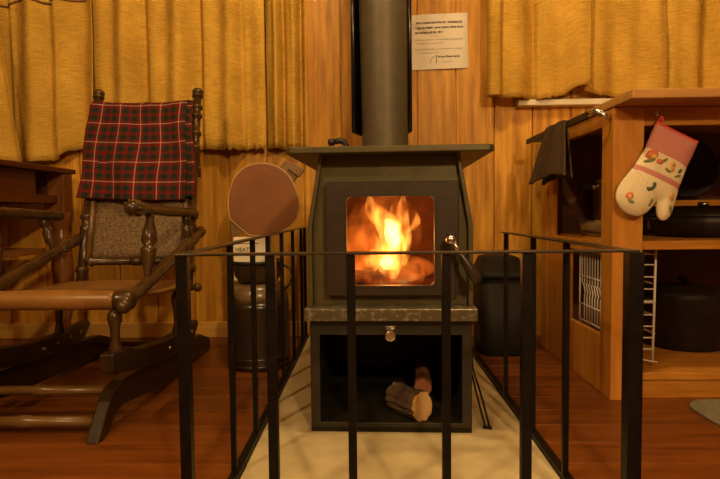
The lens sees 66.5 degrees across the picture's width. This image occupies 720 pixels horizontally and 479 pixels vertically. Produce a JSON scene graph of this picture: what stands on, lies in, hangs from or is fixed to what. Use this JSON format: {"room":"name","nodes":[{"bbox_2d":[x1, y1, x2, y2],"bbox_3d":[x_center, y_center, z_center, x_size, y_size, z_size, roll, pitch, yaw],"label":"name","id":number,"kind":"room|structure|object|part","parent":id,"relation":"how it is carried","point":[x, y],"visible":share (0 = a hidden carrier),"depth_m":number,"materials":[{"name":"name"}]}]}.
{"room":"cabin living room","nodes":[
{"label":"cabin living room","id":0,"kind":"room"},
{"bbox_2d":[0,0,614,334],"bbox_3d":[0.116,-0.747,2.630,4.450,2.470,0.050,-1,3,1],"label":"wall","id":1,"kind":"structure","parent":0,"point":[452,105],"depth_m":2.62,"materials":[{"name":"brown wood"}]},
{"bbox_2d":[0,0,92,161],"bbox_3d":[-1.507,-1.062,2.555,0.517,1.400,0.106,-1,3,1],"label":"curtain","id":2,"kind":"object","parent":1,"relation":"hanging from","point":[47,45],"visible":0.85,"depth_m":2.57,"materials":[{"name":"yellow fabric"}]},
{"bbox_2d":[92,0,265,150],"bbox_3d":[-0.847,-1.086,2.537,0.806,1.364,0.106,-1,3,1],"label":"curtain","id":3,"kind":"object","parent":1,"relation":"hanging from","point":[151,51],"visible":0.77,"depth_m":2.55,"materials":[{"name":"yellow fabric"}]},
{"bbox_2d":[0,321,473,338],"bbox_3d":[-0.653,0.437,2.668,2.890,0.078,0.018,-1,3,1],"label":"baseboard","id":4,"kind":"structure","parent":1,"relation":"attached to","point":[211,329],"depth_m":2.67,"materials":[{"name":"brown wood"}]},
{"bbox_2d":[228,160,303,235],"bbox_3d":[-0.364,-0.162,2.146,0.298,0.295,0.037,-1,3,1],"label":"paddle","id":5,"kind":"object","parent":1,"relation":"attached to","point":[263,198],"visible":0.96,"depth_m":2.13,"materials":[{"name":"brown wood"}]},
{"bbox_2d":[265,0,307,149],"bbox_3d":[-0.346,-1.095,2.539,0.190,1.356,0.084,-1,3,-3],"label":"curtain","id":6,"kind":"object","parent":1,"relation":"hanging from","point":[285,19],"visible":0.99,"depth_m":2.55,"materials":[{"name":"yellow fabric"}]},
{"bbox_2d":[350,0,411,135],"bbox_3d":[0.073,-1.094,2.196,0.204,1.432,0.782,-1,3,1],"label":"shield","id":7,"kind":"object","parent":1,"relation":"attached to","point":[356,111],"visible":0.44,"depth_m":1.84,"materials":[{"name":"black metal"}]},
{"bbox_2d":[412,13,467,69],"bbox_3d":[0.375,-0.932,2.584,0.268,0.264,0.008,-1,3,1],"label":"paper notice","id":8,"kind":"object","parent":1,"relation":"attached to","point":[439,41],"visible":1,"depth_m":2.58,"materials":[{"name":"white paper"}]},
{"bbox_2d":[487,0,591,99],"bbox_3d":[0.803,-1.212,2.486,0.473,1.141,0.103,-1,3,-4],"label":"curtain","id":9,"kind":"object","parent":1,"relation":"hanging from","point":[537,49],"visible":1,"depth_m":2.49,"materials":[{"name":"yellow fabric"}]},
{"bbox_2d":[516,98,612,106],"bbox_3d":[1.263,-0.642,2.562,1.055,0.027,0.054,-1,3,1],"label":"trim","id":10,"kind":"structure","parent":1,"relation":"attached to","point":[543,102],"depth_m":2.54,"materials":[{"name":"paint"}]},
{"bbox_2d":[584,0,667,96],"bbox_3d":[1.214,-1.223,2.512,0.378,1.130,0.065,-1,3,1],"label":"curtain","id":11,"kind":"object","parent":1,"relation":"hanging from","point":[629,47],"visible":0.9,"depth_m":2.52,"materials":[{"name":"yellow fabric"}]},
{"bbox_2d":[666,0,719,87],"bbox_3d":[1.644,-1.226,2.512,0.482,1.132,0.065,-1,3,1],"label":"curtain","id":12,"kind":"object","parent":1,"relation":"hanging from","point":[693,26],"visible":0.83,"depth_m":2.52,"materials":[{"name":"yellow fabric"}]},
{"bbox_2d":[0,335,719,478],"bbox_3d":[0.088,0.610,0.399,4.450,0.060,4.540,-1,3,1],"label":"floor","id":13,"kind":"structure","parent":0,"point":[142,440],"depth_m":1.53,"materials":[{"name":"brown wood"}]},
{"bbox_2d":[0,159,75,327],"bbox_3d":[-1.702,0.104,2.201,0.755,0.812,0.765,-1,3,1],"label":"side table","id":14,"kind":"object","parent":13,"relation":"on","point":[20,182],"visible":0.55,"depth_m":2.47,"materials":[{"name":"brown wood"}]},
{"bbox_2d":[3,248,45,258],"bbox_3d":[-1.735,0.068,2.197,0.610,0.025,0.600,-1,3,1],"label":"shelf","id":15,"kind":"object","parent":14,"relation":"attached to","point":[7,252],"depth_m":2.35,"materials":[{"name":"brown wood"}]},
{"bbox_3d":[-1.366,0.183,2.527,0.094,0.615,0.094,-1,3,1],"label":"leg","id":16,"kind":"part","parent":14,"relation":"part of","materials":[{"name":"brown wood"}]},
{"bbox_2d":[0,88,210,443],"bbox_3d":[-0.860,-0.047,1.923,0.587,1.122,1.031,-1,3,1],"label":"rocking chair","id":17,"kind":"object","parent":13,"relation":"on","point":[146,233],"visible":0.78,"depth_m":1.81,"materials":[{"name":"brown wood"}]},
{"bbox_3d":[-1.122,-0.087,1.786,0.045,0.061,0.506,0,3,3],"label":"arm","id":18,"kind":"part","parent":17,"relation":"part of","materials":[{"name":"brown wood"}]},
{"bbox_3d":[-1.071,0.077,1.817,0.045,0.216,0.739,-1,3,1],"label":"rail","id":19,"kind":"part","parent":17,"relation":"part of","materials":[{"name":"brown wood"}]},
{"bbox_3d":[-1.121,0.454,1.952,0.038,0.124,1.022,-1,3,1],"label":"rail","id":20,"kind":"part","parent":17,"relation":"part of","materials":[{"name":"brown wood"}]},
{"bbox_3d":[-1.077,0.269,1.965,0.039,0.161,0.040,-1,3,1],"label":"leg","id":21,"kind":"part","parent":17,"relation":"part of","materials":[{"name":"brown wood"}]},
{"bbox_3d":[-1.060,-0.193,2.152,0.047,0.766,0.314,-1,3,-9],"label":"post","id":22,"kind":"part","parent":17,"relation":"part of","materials":[{"name":"brown wood"}]},
{"bbox_3d":[-0.855,0.152,1.750,0.466,0.055,0.531,-1,3,1],"label":"seat","id":23,"kind":"part","parent":17,"relation":"part of","materials":[{"name":"wood"}]},
{"bbox_3d":[-0.661,0.249,1.481,0.039,0.121,0.040,-1,3,1],"label":"leg","id":24,"kind":"part","parent":17,"relation":"part of","materials":[{"name":"brown wood"}]},
{"bbox_3d":[-0.841,0.082,2.061,0.404,0.038,0.039,-1,3,1],"label":"rail","id":25,"kind":"part","parent":17,"relation":"part of","materials":[{"name":"brown wood"}]},
{"bbox_3d":[-0.872,0.166,1.491,0.520,0.056,0.057,-1,3,1],"label":"rail","id":26,"kind":"part","parent":17,"relation":"part of","materials":[{"name":"brown wood"}]},
{"bbox_3d":[-0.641,-0.089,1.560,0.051,0.052,0.041,-1,3,1],"label":"carved knob","id":27,"kind":"part","parent":17,"relation":"part of","materials":[{"name":"brown wood"}]},
{"bbox_3d":[-0.859,-0.223,2.159,0.377,0.579,0.230,-1,3,1],"label":"panel","id":28,"kind":"part","parent":17,"relation":"part of","materials":[{"name":"brown fabric"}]},
{"bbox_2d":[76,100,200,199],"bbox_3d":[-0.862,-0.362,2.199,0.465,0.415,0.278,-1,3,1],"label":"blanket","id":29,"kind":"object","parent":17,"relation":"on","point":[137,151],"visible":0.97,"depth_m":2.15,"materials":[{"name":"red fabric"}]},
{"bbox_3d":[-0.696,0.450,1.945,0.038,0.124,1.022,-1,3,1],"label":"rail","id":30,"kind":"part","parent":17,"relation":"part of","materials":[{"name":"brown wood"}]},
{"bbox_3d":[-0.628,0.073,1.809,0.045,0.216,0.739,-1,3,1],"label":"rail","id":31,"kind":"part","parent":17,"relation":"part of","materials":[{"name":"brown wood"}]},
{"bbox_3d":[-0.637,-0.096,1.819,0.046,0.058,0.590,-1,3,1],"label":"arm","id":32,"kind":"part","parent":17,"relation":"part of","materials":[{"name":"brown wood"}]},
{"bbox_3d":[-0.652,0.265,1.957,0.039,0.161,0.040,-1,3,1],"label":"leg","id":33,"kind":"part","parent":17,"relation":"part of","materials":[{"name":"brown wood"}]},
{"bbox_3d":[-0.835,0.174,1.976,0.535,0.032,0.032,-1,3,1],"label":"rail","id":34,"kind":"part","parent":17,"relation":"part of","materials":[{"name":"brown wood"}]},
{"bbox_3d":[-0.652,-0.196,2.145,0.048,0.766,0.313,-1,3,-6],"label":"post","id":35,"kind":"part","parent":17,"relation":"part of","materials":[{"name":"brown wood"}]},
{"bbox_2d":[227,280,289,371],"bbox_3d":[-0.402,0.333,2.176,0.247,0.330,0.247,-1,3,1],"label":"stoneware crock","id":36,"kind":"object","parent":13,"relation":"on","point":[242,291],"visible":0.54,"depth_m":2.07,"materials":[{"name":"brown ceramic"}]},
{"bbox_2d":[233,258,292,289],"bbox_3d":[-0.402,0.140,2.157,0.208,0.122,0.208,-3,4,-37],"label":"bowl","id":37,"kind":"object","parent":36,"relation":"on","point":[241,269],"visible":0.48,"depth_m":2.08,"materials":[{"name":"black metal"}]},
{"bbox_2d":[233,237,270,280],"bbox_3d":[-0.419,0.073,2.143,0.133,0.166,0.071,-1,3,1],"label":"carton","id":38,"kind":"object","parent":37,"relation":"in","point":[259,243],"visible":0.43,"depth_m":2.11,"materials":[{"name":"beige cardboard"}]},
{"bbox_3d":[-0.284,0.147,2.145,0.049,0.106,0.015,0,3,19],"label":"wire handle","id":39,"kind":"part","parent":37,"relation":"part of","materials":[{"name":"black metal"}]},
{"bbox_2d":[240,336,559,478],"bbox_3d":[0.094,0.516,1.611,0.714,0.008,2.070,-1,3,1],"label":"hearth slab","id":40,"kind":"object","parent":13,"relation":"on","point":[305,453],"visible":0.44,"depth_m":1.37,"materials":[{"name":"stone"}]},
{"bbox_2d":[286,144,493,432],"bbox_3d":[0.096,0.125,1.744,0.533,0.761,0.710,0,3,3],"label":"wood stove","id":41,"kind":"object","parent":40,"relation":"on","point":[386,197],"visible":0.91,"depth_m":1.48,"materials":[{"name":"metal"}]},
{"bbox_3d":[-0.103,-0.037,1.766,0.044,0.404,0.592,0,3,3],"label":"plate","id":42,"kind":"part","parent":41,"relation":"part of","materials":[{"name":"green paint"}]},
{"bbox_2d":[328,138,348,145],"bbox_3d":[-0.076,-0.309,1.916,0.074,0.092,0.027,-1,3,1],"label":"handle","id":43,"kind":"object","parent":41,"relation":"on","point":[331,142],"visible":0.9,"depth_m":1.91,"materials":[{"name":"black metal"}]},
{"bbox_3d":[-0.100,-0.339,1.914,0.026,0.027,0.026,-1,3,1],"label":"knob","id":44,"kind":"part","parent":43,"relation":"part of","materials":[{"name":"black metal"}]},
{"bbox_2d":[359,0,407,145],"bbox_3d":[0.068,-1.102,1.822,0.176,1.680,0.170,-1,3,1],"label":"flue pipe","id":45,"kind":"object","parent":41,"relation":"attached to","point":[383,33],"visible":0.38,"depth_m":1.78,"materials":[{"name":"metal"}]},
{"bbox_2d":[355,269,422,284],"bbox_3d":[0.061,0.117,1.676,0.270,0.054,0.053,-1,3,-12],"label":"log","id":46,"kind":"object","parent":41,"relation":"in","point":[372,276],"visible":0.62,"depth_m":1.66,"materials":[{"name":"brown wood"}]},
{"bbox_2d":[358,263,419,274],"bbox_3d":[0.092,0.098,1.742,0.217,0.056,0.041,1,3,33],"label":"log","id":47,"kind":"object","parent":41,"relation":"in","point":[414,268],"visible":0.62,"depth_m":1.71,"materials":[{"name":"orange wood"}]},
{"bbox_3d":[0.092,-0.247,1.734,0.533,0.017,0.692,0,3,3],"label":"plate","id":48,"kind":"part","parent":41,"relation":"part of","materials":[{"name":"green paint"}]},
{"bbox_3d":[0.080,-0.025,1.482,0.416,0.404,0.010,0,3,3],"label":"panel","id":49,"kind":"part","parent":41,"relation":"part of","materials":[{"name":"green paint"}]},
{"bbox_3d":[0.080,0.249,1.451,0.030,0.036,0.037,0,3,3],"label":"draught knob","id":50,"kind":"part","parent":41,"relation":"part of","materials":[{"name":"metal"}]},
{"bbox_3d":[0.080,0.004,1.446,0.242,0.247,0.004,0,3,3],"label":"glass trim","id":51,"kind":"part","parent":41,"relation":"part of","materials":[{"name":"clear glass"}]},
{"bbox_3d":[0.085,-0.003,1.461,0.352,0.302,0.030,0,3,3],"label":"door","id":52,"kind":"part","parent":41,"relation":"part of","materials":[{"name":"metal"}]},
{"bbox_2d":[385,381,431,420],"bbox_3d":[0.137,0.457,1.555,0.077,0.092,0.131,-2,3,-33],"label":"log","id":53,"kind":"object","parent":41,"relation":"in","point":[414,403],"visible":1,"depth_m":1.52,"materials":[{"name":"brown wood"}]},
{"bbox_2d":[414,361,430,393],"bbox_3d":[0.197,0.437,1.740,0.054,0.061,0.248,0,3,6],"label":"log","id":54,"kind":"object","parent":41,"relation":"in","point":[422,381],"visible":0.93,"depth_m":1.68,"materials":[{"name":"brown wood"}]},
{"bbox_3d":[0.239,0.069,1.441,0.022,0.175,0.012,0,3,3],"label":"latch plate","id":55,"kind":"part","parent":41,"relation":"part of","materials":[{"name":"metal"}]},
{"bbox_3d":[0.241,0.014,1.410,0.046,0.056,0.057,0,3,3],"label":"handle knob","id":56,"kind":"part","parent":41,"relation":"part of","materials":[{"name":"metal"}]},
{"bbox_3d":[0.293,-0.040,1.743,0.044,0.404,0.592,0,3,3],"label":"plate","id":57,"kind":"part","parent":41,"relation":"part of","materials":[{"name":"green paint"}]},
{"bbox_2d":[173,227,644,478],"bbox_3d":[0.093,0.245,1.764,0.770,0.534,1.717,-1,3,1],"label":"guard","id":58,"kind":"object","parent":40,"relation":"on","point":[633,259],"visible":0.99,"depth_m":0.91,"materials":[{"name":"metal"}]},
{"bbox_3d":[-0.282,-0.017,1.770,0.024,0.004,1.693,-1,3,1],"label":"rail","id":59,"kind":"part","parent":58,"relation":"part of","materials":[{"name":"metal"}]},
{"bbox_3d":[-0.271,0.505,1.795,0.020,0.020,1.695,-1,3,1],"label":"rail","id":60,"kind":"part","parent":58,"relation":"part of","materials":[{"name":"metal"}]},
{"bbox_3d":[0.074,0.022,0.906,0.760,0.004,0.024,-1,3,1],"label":"rail","id":61,"kind":"part","parent":58,"relation":"part of","materials":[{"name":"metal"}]},
{"bbox_3d":[0.464,0.503,1.687,0.020,0.020,1.505,-1,3,1],"label":"rail","id":62,"kind":"part","parent":58,"relation":"part of","materials":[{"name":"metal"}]},
{"bbox_3d":[0.448,-0.003,1.320,0.024,0.004,0.818,-1,3,1],"label":"rail","id":63,"kind":"part","parent":58,"relation":"part of","materials":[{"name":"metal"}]},
{"bbox_2d":[472,321,491,428],"bbox_3d":[0.338,0.376,1.562,0.026,0.273,0.168,-1,3,-5],"label":"tongs","id":64,"kind":"object","parent":40,"relation":"on","point":[485,426],"visible":0.53,"depth_m":1.55,"materials":[{"name":"metal"}]},
{"bbox_3d":[0.331,0.384,1.563,0.009,0.249,0.150,-1,3,-5],"label":"tong arm","id":65,"kind":"part","parent":64,"relation":"part of","materials":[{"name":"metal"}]},
{"bbox_3d":[0.341,0.384,1.563,0.030,0.250,0.150,-1,3,1],"label":"tong arm","id":66,"kind":"part","parent":64,"relation":"part of","materials":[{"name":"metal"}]},
{"bbox_2d":[473,254,519,356],"bbox_3d":[0.598,0.272,2.361,0.220,0.412,0.266,-1,3,1],"label":"waste bin","id":67,"kind":"object","parent":13,"relation":"on","point":[488,294],"visible":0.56,"depth_m":2.25,"materials":[{"name":"grey plastic"}]},
{"bbox_3d":[0.596,0.111,2.353,0.220,0.089,0.266,-1,3,1],"label":"lid","id":68,"kind":"part","parent":67,"relation":"part of","materials":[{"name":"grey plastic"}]},
{"bbox_2d":[541,106,719,399],"bbox_3d":[1.274,0.029,2.049,0.968,0.914,0.705,-1,3,1],"label":"base cabinet","id":69,"kind":"object","parent":13,"relation":"on","point":[595,354],"visible":0.64,"depth_m":1.88,"materials":[{"name":"brown wood"}]},
{"bbox_3d":[0.819,0.018,2.370,0.048,0.914,0.080,-1,3,1],"label":"post","id":70,"kind":"part","parent":69,"relation":"part of","materials":[{"name":"brown wood"}]},
{"bbox_2d":[526,108,611,144],"bbox_3d":[0.758,-0.410,2.061,0.060,0.049,0.737,-1,3,1],"label":"towel rail","id":71,"kind":"object","parent":69,"relation":"attached to","point":[537,138],"visible":0.87,"depth_m":1.80,"materials":[{"name":"metal"}]},
{"bbox_2d":[529,120,572,184],"bbox_3d":[0.734,-0.325,2.131,0.058,0.216,0.426,-1,3,1],"label":"hand towel","id":72,"kind":"object","parent":71,"relation":"hanging from","point":[553,160],"visible":0.98,"depth_m":2.02,"materials":[{"name":"black fabric"}]},
{"bbox_3d":[0.806,0.013,2.059,0.024,0.042,0.540,-1,3,1],"label":"rail","id":73,"kind":"part","parent":69,"relation":"part of","materials":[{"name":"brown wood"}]},
{"bbox_3d":[0.805,0.402,1.958,0.018,0.188,0.300,-1,3,1],"label":"panel","id":74,"kind":"part","parent":69,"relation":"part of","materials":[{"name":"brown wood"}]},
{"bbox_3d":[0.801,-0.399,2.039,0.024,0.048,0.540,-1,3,1],"label":"rail","id":75,"kind":"part","parent":69,"relation":"part of","materials":[{"name":"brown wood"}]},
{"bbox_2d":[579,220,600,237],"bbox_3d":[0.882,-0.038,1.970,0.090,0.057,0.310,-1,3,1],"label":"glass dish","id":76,"kind":"object","parent":69,"relation":"on","point":[592,228],"visible":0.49,"depth_m":2.00,"materials":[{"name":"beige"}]},
{"bbox_2d":[578,180,647,233],"bbox_3d":[0.989,-0.129,2.190,0.310,0.215,0.219,-1,3,1],"label":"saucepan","id":77,"kind":"object","parent":69,"relation":"on","point":[596,186],"visible":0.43,"depth_m":2.15,"materials":[{"name":"metal"}]},
{"bbox_3d":[0.913,-0.207,2.129,0.074,0.030,0.026,-2,3,-31],"label":"handle","id":78,"kind":"part","parent":77,"relation":"part of","materials":[{"name":"metal"}]},
{"bbox_2d":[579,250,657,363],"bbox_3d":[0.904,0.217,1.938,0.150,0.380,0.296,-1,3,1],"label":"dish rack","id":79,"kind":"object","parent":69,"relation":"on","point":[653,301],"visible":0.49,"depth_m":1.93,"materials":[{"name":"white metal"}]},
{"bbox_3d":[0.831,0.048,1.748,0.094,0.914,0.085,-1,3,1],"label":"post","id":80,"kind":"part","parent":69,"relation":"part of","materials":[{"name":"brown wood"}]},
{"bbox_2d":[532,88,719,136],"bbox_3d":[1.282,-0.443,2.040,1.002,0.026,0.987,-1,3,1],"label":"countertop","id":81,"kind":"structure","parent":69,"relation":"on","point":[667,97],"depth_m":1.61,"materials":[{"name":"brown wood"}]},
{"bbox_3d":[1.303,0.015,2.329,0.920,0.914,0.015,-1,3,1],"label":"panel","id":82,"kind":"part","parent":69,"relation":"part of","materials":[{"name":"brown wood"}]},
{"bbox_2d":[559,233,719,249],"bbox_3d":[1.297,-0.001,2.011,0.920,0.028,0.618,-1,3,1],"label":"shelf","id":83,"kind":"object","parent":69,"relation":"attached to","point":[649,241],"depth_m":1.71,"materials":[{"name":"brown wood"}]},
{"bbox_2d":[654,111,661,121],"bbox_3d":[0.911,-0.375,1.672,0.016,0.036,0.034,-1,3,1],"label":"hook","id":84,"kind":"object","parent":69,"relation":"attached to","point":[656,113],"visible":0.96,"depth_m":1.68,"materials":[{"name":"metal"}]},
{"bbox_2d":[615,116,698,219],"bbox_3d":[0.897,-0.215,1.655,0.244,0.316,0.040,-1,3,1],"label":"oven mitt","id":85,"kind":"object","parent":84,"relation":"hanging from","point":[657,175],"visible":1,"depth_m":1.64,"materials":[{"name":"white fabric"}]},
{"bbox_2d":[625,192,632,198],"bbox_3d":[0.807,-0.132,1.646,0.022,0.022,0.007,-1,3,1],"label":"flower","id":86,"kind":"object","parent":85,"relation":"on","point":[628,195],"depth_m":1.64,"materials":[{"name":"fabric"}]},
{"bbox_2d":[645,149,657,159],"bbox_3d":[0.872,-0.254,1.640,0.035,0.030,0.009,-1,3,1],"label":"flower","id":87,"kind":"object","parent":85,"relation":"on","point":[650,154],"depth_m":1.64,"materials":[{"name":"orange fabric"}]},
{"bbox_2d":[656,159,663,164],"bbox_3d":[0.894,-0.232,1.636,0.021,0.018,0.003,0,3,6],"label":"flower","id":88,"kind":"object","parent":85,"relation":"on","point":[658,161],"depth_m":1.64,"materials":[{"name":"fabric"}]},
{"bbox_2d":[669,193,673,199],"bbox_3d":[0.934,-0.129,1.646,0.021,0.021,0.004,-2,3,-19],"label":"flower","id":89,"kind":"object","parent":85,"relation":"on","point":[671,195],"depth_m":1.64,"materials":[{"name":"orange fabric"}]},
{"bbox_2d":[670,161,675,171],"bbox_3d":[0.932,-0.217,1.637,0.018,0.032,0.004,-1,3,1],"label":"flower","id":90,"kind":"object","parent":85,"relation":"on","point":[672,163],"depth_m":1.64,"materials":[{"name":"orange fabric"}]},
{"bbox_2d":[599,331,719,379],"bbox_3d":[1.301,0.415,2.034,0.920,0.024,0.612,-1,3,1],"label":"shelf","id":91,"kind":"object","parent":69,"relation":"attached to","point":[671,364],"depth_m":1.81,"materials":[{"name":"brown wood"}]},
{"bbox_2d":[643,276,719,351],"bbox_3d":[1.221,0.270,2.095,0.312,0.260,0.292,-1,3,1],"label":"stock pot","id":92,"kind":"object","parent":69,"relation":"on","point":[687,318],"visible":0.84,"depth_m":1.98,"materials":[{"name":"black metal"}]},
{"bbox_3d":[1.230,0.186,2.090,0.292,0.035,0.292,-1,3,1],"label":"lid","id":93,"kind":"part","parent":92,"relation":"part of","materials":[{"name":"black metal"}]},
{"bbox_3d":[1.230,0.155,2.089,0.040,0.031,0.040,-1,3,1],"label":"lid knob","id":94,"kind":"part","parent":92,"relation":"part of","materials":[{"name":"black metal"}]},
{"bbox_2d":[643,202,719,236],"bbox_3d":[1.235,-0.074,1.977,0.355,0.122,0.355,2,4,41],"label":"casserole","id":95,"kind":"object","parent":69,"relation":"on","point":[702,221],"visible":0.92,"depth_m":1.87,"materials":[{"name":"black metal"}]},
{"bbox_3d":[1.045,-0.075,1.981,0.042,0.015,0.072,-1,3,1],"label":"handle","id":96,"kind":"part","parent":95,"relation":"part of","materials":[{"name":"black metal"}]},
{"bbox_3d":[1.235,-0.099,1.976,0.356,0.027,0.356,-1,3,1],"label":"lid","id":97,"kind":"part","parent":95,"relation":"part of","materials":[{"name":"black metal"}]},
{"bbox_3d":[1.235,-0.123,1.975,0.036,0.025,0.036,-1,3,1],"label":"lid knob","id":98,"kind":"part","parent":95,"relation":"part of","materials":[{"name":"metal"}]},
{"bbox_3d":[1.310,-0.384,1.696,0.874,0.056,0.028,-1,3,1],"label":"rail","id":99,"kind":"part","parent":69,"relation":"part of","materials":[{"name":"brown wood"}]},
{"bbox_2d":[677,135,719,196],"bbox_3d":[1.389,-0.297,2.216,0.424,0.254,0.099,-1,3,1],"label":"frying pan","id":100,"kind":"object","parent":69,"relation":"in","point":[701,173],"visible":0.39,"depth_m":2.22,"materials":[{"name":"black metal"}]},
{"bbox_2d":[690,399,719,425],"bbox_3d":[1.386,0.504,1.579,0.795,0.008,0.252,-1,3,1],"label":"floor mat","id":101,"kind":"object","parent":13,"relation":"on","point":[709,409],"visible":1,"depth_m":1.63,"materials":[{"name":"beige fabric"}]},
{"bbox_3d":[-2.174,-0.613,0.404,0.050,2.470,4.590,-1,3,1],"label":"wall","id":102,"kind":"structure","parent":0,"visible":0},
{"bbox_2d":[0,35,21,161],"bbox_3d":[-1.821,-1.051,2.473,0.526,1.407,0.086,-1,3,-2],"label":"curtain","id":103,"kind":"object","parent":102,"relation":"hanging from","point":[9,146],"visible":0.92,"depth_m":2.52,"materials":[{"name":"yellow fabric"}]}
]}

